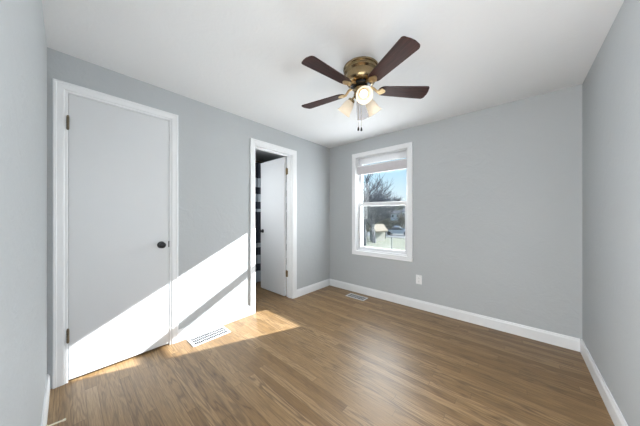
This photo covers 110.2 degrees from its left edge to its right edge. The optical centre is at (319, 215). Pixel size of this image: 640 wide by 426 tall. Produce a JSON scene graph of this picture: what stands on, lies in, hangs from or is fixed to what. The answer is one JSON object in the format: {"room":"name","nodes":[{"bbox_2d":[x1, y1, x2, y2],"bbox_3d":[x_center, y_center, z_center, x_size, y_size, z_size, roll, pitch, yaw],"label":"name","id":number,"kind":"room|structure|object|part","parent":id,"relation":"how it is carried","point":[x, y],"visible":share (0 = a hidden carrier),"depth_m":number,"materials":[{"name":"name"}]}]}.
{"room":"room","nodes":[
{"label":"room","id":0,"kind":"room"},
{"bbox_2d":[0,0,46,425],"bbox_3d":[-0.841,0.023,0.542,2.847,2.350,0.120,0,0,41],"label":"wall","id":1,"kind":"structure","parent":0,"point":[23,44],"depth_m":0.66,"materials":[{"name":"grey paint"}]},
{"bbox_2d":[41,374,49,425],"bbox_3d":[-1.156,1.143,0.909,1.890,0.111,0.014,0,0,41],"label":"baseboard","id":2,"kind":"structure","parent":1,"relation":"attached to","point":[47,388],"depth_m":1.32,"materials":[{"name":"white wood"}]},
{"bbox_2d":[46,418,65,425],"bbox_3d":[-1.461,1.148,1.235,0.022,0.022,0.073,0,0,43],"label":"door stop","id":3,"kind":"object","parent":1,"relation":"attached to","point":[64,419],"visible":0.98,"depth_m":1.23,"materials":[{"name":"beige rubber"}]},
{"bbox_2d":[47,47,329,388],"bbox_3d":[-0.941,0.023,2.681,0.130,2.350,3.197,0,0,41],"label":"wall","id":4,"kind":"structure","parent":0,"point":[214,143],"depth_m":2.36,"materials":[{"name":"grey paint"}]},
{"bbox_2d":[52,78,177,388],"bbox_3d":[-1.645,0.126,1.871,0.146,2.145,0.763,0,0,41],"label":"door frame","id":5,"kind":"structure","parent":4,"relation":"attached to","point":[60,89],"depth_m":1.58,"materials":[{"name":"white wood"}]},
{"bbox_2d":[66,94,168,379],"bbox_3d":[-1.591,0.155,1.819,0.098,2.055,0.629,0,0,41],"label":"door","id":6,"kind":"structure","parent":4,"relation":"in","point":[118,158],"depth_m":1.78,"materials":[{"name":"white wood"}]},
{"bbox_3d":[-1.412,0.266,1.996,0.063,0.062,0.062,0,0,41],"label":"knob","id":7,"kind":"part","parent":6,"relation":"part of","materials":[{"name":"black metal"}]},
{"bbox_2d":[178,279,329,341],"bbox_3d":[-0.588,1.143,2.973,0.014,0.111,2.290,0,0,41],"label":"baseboard","id":8,"kind":"structure","parent":4,"relation":"attached to","point":[201,327],"depth_m":2.43,"materials":[{"name":"white wood"}]},
{"bbox_2d":[259,157,287,295],"bbox_3d":[-0.723,0.164,3.462,0.638,2.036,0.161,0,0,41],"label":"door","id":9,"kind":"structure","parent":4,"relation":"in","point":[274,273],"depth_m":3.43,"materials":[{"name":"white wood"}]},
{"bbox_2d":[250,138,296,314],"bbox_3d":[-0.639,0.132,3.012,0.146,2.132,0.750,0,0,41],"label":"door frame","id":10,"kind":"structure","parent":4,"relation":"attached to","point":[291,155],"depth_m":3.20,"materials":[{"name":"white wood"}]},
{"bbox_2d":[47,277,614,425],"bbox_3d":[-1.036,1.258,1.691,4.937,0.120,4.847,0,0,41],"label":"floor","id":11,"kind":"structure","parent":0,"point":[325,356],"depth_m":1.65,"materials":[{"name":"brown wood"}]},
{"bbox_2d":[187,326,230,346],"bbox_3d":[-1.097,1.195,2.216,0.175,0.006,0.355,0,0,41],"label":"floor vent","id":12,"kind":"object","parent":11,"relation":"in","point":[210,335],"visible":1,"depth_m":2.20,"materials":[{"name":"white metal"}]},
{"bbox_2d":[345,293,367,300],"bbox_3d":[0.537,1.195,3.270,0.305,0.006,0.140,0,0,41],"label":"floor vent","id":13,"kind":"object","parent":11,"relation":"in","point":[351,295],"visible":1,"depth_m":3.25,"materials":[{"name":"white metal"}]},
{"bbox_2d":[42,0,623,162],"bbox_3d":[-0.954,-1.227,1.739,4.997,0.150,5.027,0,0,41],"label":"ceiling","id":14,"kind":"structure","parent":0,"point":[243,58],"depth_m":1.54,"materials":[{"name":"white paint"}]},
{"bbox_2d":[302,36,429,130],"bbox_3d":[0.292,-0.895,1.741,1.038,0.514,1.033,0,0,41],"label":"ceiling fan","id":15,"kind":"object","parent":14,"relation":"hanging from","point":[361,73],"visible":1,"depth_m":1.64,"materials":[{"name":"brown wood"}]},
{"bbox_3d":[0.030,-0.982,1.927,0.405,0.006,0.134,0,11,32],"label":"blade","id":16,"kind":"part","parent":15,"relation":"part of","materials":[{"name":"brown wood"}]},
{"bbox_3d":[0.059,-0.982,1.528,0.405,0.006,0.134,0,11,-40],"label":"blade","id":17,"kind":"part","parent":15,"relation":"part of","materials":[{"name":"brown wood"}]},
{"bbox_3d":[0.221,-0.876,1.808,0.122,0.106,0.122,45,21,24],"label":"lamp shade","id":18,"kind":"part","parent":15,"relation":"part of","materials":[{"name":"white glass"}]},
{"bbox_3d":[0.400,-0.982,2.079,0.134,0.006,0.405,-11,-3,13],"label":"blade","id":19,"kind":"part","parent":15,"relation":"part of","materials":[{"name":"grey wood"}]},
{"bbox_3d":[0.317,-0.888,1.626,0.058,0.058,0.079,0,40,1],"label":"bulb","id":20,"kind":"part","parent":15,"relation":"part of","materials":[{"name":"white glass"}]},
{"bbox_3d":[0.316,-0.885,1.623,0.122,0.122,0.106,0,40,1],"label":"lamp shade","id":21,"kind":"part","parent":15,"relation":"part of","materials":[{"name":"white glass"}]},
{"bbox_3d":[0.420,-0.876,1.803,0.122,0.106,0.122,-44,19,-22],"label":"lamp shade","id":22,"kind":"part","parent":15,"relation":"part of","materials":[{"name":"white glass"}]},
{"bbox_3d":[0.448,-0.982,1.433,0.134,0.006,0.405,12,-4,-22],"label":"blade","id":23,"kind":"part","parent":15,"relation":"part of","materials":[{"name":"brown wood"}]},
{"bbox_3d":[0.659,-0.982,1.773,0.405,0.006,0.134,0,-11,-4],"label":"blade","id":24,"kind":"part","parent":15,"relation":"part of","materials":[{"name":"brown wood"}]},
{"bbox_2d":[286,84,581,340],"bbox_3d":[0.642,0.023,3.550,4.997,2.350,0.200,0,0,41],"label":"wall","id":25,"kind":"structure","parent":0,"point":[497,190],"depth_m":2.38,"materials":[{"name":"grey paint"}]},
{"bbox_2d":[352,142,412,261],"bbox_3d":[0.925,-0.174,3.291,0.927,1.567,0.233,0,0,41],"label":"window","id":26,"kind":"structure","parent":25,"relation":"in","point":[405,150],"depth_m":3.23,"materials":[{"name":"white plastic"}]},
{"bbox_2d":[357,158,406,174],"bbox_3d":[0.881,-0.695,3.240,0.783,0.135,0.026,0,0,41],"label":"window shade","id":27,"kind":"object","parent":26,"relation":"attached to","point":[399,164],"visible":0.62,"depth_m":3.20,"materials":[{"name":"white fabric"}]},
{"bbox_3d":[0.881,-0.635,3.240,0.779,0.014,0.022,0,0,41],"label":"rail","id":28,"kind":"part","parent":27,"relation":"part of","materials":[{"name":"grey fabric"}]},
{"bbox_3d":[0.903,0.168,3.266,0.779,0.724,0.036,0,0,41],"label":"sash","id":29,"kind":"part","parent":26,"relation":"part of","materials":[{"name":"white plastic"}]},
{"bbox_3d":[0.931,-0.518,3.297,0.791,0.744,0.033,0,0,41],"label":"sash","id":30,"kind":"part","parent":26,"relation":"part of","materials":[{"name":"white plastic"}]},
{"bbox_2d":[416,275,421,284],"bbox_3d":[1.267,0.824,2.859,0.072,0.116,0.010,0,0,41],"label":"wall outlet","id":31,"kind":"object","parent":25,"relation":"attached to","point":[418,277],"visible":1,"depth_m":2.85,"materials":[{"name":"white plastic"}]},
{"bbox_2d":[330,279,579,351],"bbox_3d":[1.228,1.143,2.891,2.819,0.111,0.014,0,0,41],"label":"baseboard","id":32,"kind":"structure","parent":25,"relation":"attached to","point":[560,340],"depth_m":2.46,"materials":[{"name":"white wood"}]},
{"bbox_2d":[582,0,639,425],"bbox_3d":[1.319,0.023,0.690,0.200,2.350,3.197,0,0,41],"label":"wall","id":33,"kind":"structure","parent":0,"point":[611,86],"depth_m":1.30,"materials":[{"name":"grey paint"}]},
{"bbox_2d":[580,339,627,425],"bbox_3d":[1.278,1.143,0.806,0.014,0.111,3.077,0,0,41],"label":"baseboard","id":34,"kind":"structure","parent":33,"relation":"attached to","point":[611,405],"depth_m":1.45,"materials":[{"name":"white wood"}]},
{"bbox_3d":[-1.237,0.023,3.820,1.820,2.350,1.877,0,0,41],"label":"wall","id":35,"kind":"structure","parent":0,"visible":0},
{"bbox_3d":[-1.151,-0.937,3.812,0.022,0.022,1.773,0,0,41],"label":"curtain rod","id":36,"kind":"object","parent":35,"relation":"attached to","visible":0},
{"bbox_2d":[255,162,286,282],"bbox_3d":[-1.158,0.105,3.806,0.050,2.116,1.600,0,0,41],"label":"shower curtain","id":37,"kind":"object","parent":36,"relation":"hanging from","point":[257,165],"visible":0.12,"depth_m":3.92,"materials":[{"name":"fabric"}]},
{"label":"outside","id":38,"kind":"structure","parent":0,"visible":0},
{"bbox_2d":[363,205,404,228],"bbox_3d":[40.013,-0.779,86.903,130.000,11.430,60.500,0,0,41],"label":"hillside","id":39,"kind":"structure","parent":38,"point":[400,207],"depth_m":72.73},
{"bbox_2d":[391,210,400,220],"bbox_3d":[23.926,0.053,70.757,3.100,3.150,4.500,0,0,21],"label":"house","id":40,"kind":"structure","parent":39,"relation":"on","point":[396,212],"depth_m":69.06,"materials":[{"name":"white"}]},
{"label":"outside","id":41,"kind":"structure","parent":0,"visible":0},
{"bbox_2d":[363,236,404,250],"bbox_3d":[12.248,3.420,32.687,100.000,2.036,58.573,0,0,41],"label":"lawn","id":42,"kind":"structure","parent":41,"point":[397,243],"depth_m":23.14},
{"bbox_2d":[363,219,369,237],"bbox_3d":[6.013,1.566,28.323,2.750,3.096,2.713,0,0,12],"label":"shrub","id":43,"kind":"object","parent":42,"relation":"on","point":[367,224],"visible":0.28,"depth_m":28.14,"materials":[{"name":"grey plant"}]},
{"bbox_2d":[367,224,387,241],"bbox_3d":[6.763,2.328,26.307,2.050,2.600,1.450,0,0,-34],"label":"garden shed","id":44,"kind":"object","parent":42,"relation":"on","point":[380,229],"visible":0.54,"depth_m":25.97,"materials":[{"name":"beige wood"}]},
{"bbox_2d":[363,173,393,246],"bbox_3d":[3.193,-0.695,16.992,4.743,7.053,5.256,0,0,41],"label":"bare tree","id":45,"kind":"object","parent":42,"relation":"on","point":[380,193],"visible":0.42,"depth_m":16.82,"materials":[{"name":"grey plant"}]},
{"bbox_2d":[363,184,404,242],"bbox_3d":[5.969,-0.116,23.773,6.503,6.278,7.317,0,0,-28],"label":"bare tree","id":46,"kind":"object","parent":42,"relation":"on","point":[376,210],"visible":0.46,"depth_m":22.96,"materials":[{"name":"grey plant"}]},
{"bbox_2d":[378,219,396,238],"bbox_3d":[8.819,1.660,30.140,3.532,3.107,2.909,0,0,-21],"label":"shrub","id":47,"kind":"object","parent":42,"relation":"on","point":[387,224],"visible":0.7,"depth_m":29.98,"materials":[{"name":"grey plant"}]},
{"bbox_2d":[394,213,404,227],"bbox_3d":[21.449,1.409,56.973,4.787,6.064,4.791,0,0,-34],"label":"tree","id":48,"kind":"object","parent":42,"relation":"on","point":[401,218],"visible":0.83,"depth_m":56.70,"materials":[{"name":"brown plant"}]},
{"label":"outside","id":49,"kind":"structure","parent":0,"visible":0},
{"bbox_2d":[363,231,404,238],"bbox_3d":[17.395,3.614,38.530,100.000,0.870,19.000,0,0,41],"label":"street","id":50,"kind":"structure","parent":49,"point":[393,235],"depth_m":36.40,"materials":[{"name":"grey asphalt"}]},
{"bbox_2d":[386,226,404,234],"bbox_3d":[13.255,2.645,37.777,4.366,1.430,1.800,0,0,31],"label":"car","id":51,"kind":"object","parent":50,"relation":"on","point":[396,230],"visible":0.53,"depth_m":37.27,"materials":[{"name":"white paint"}]},
{"bbox_3d":[12.921,2.240,37.980,2.800,0.480,1.600,0,0,31],"label":"cabin glass","id":52,"kind":"part","parent":51,"relation":"part of","materials":[{"name":"grey glass"}]}
]}

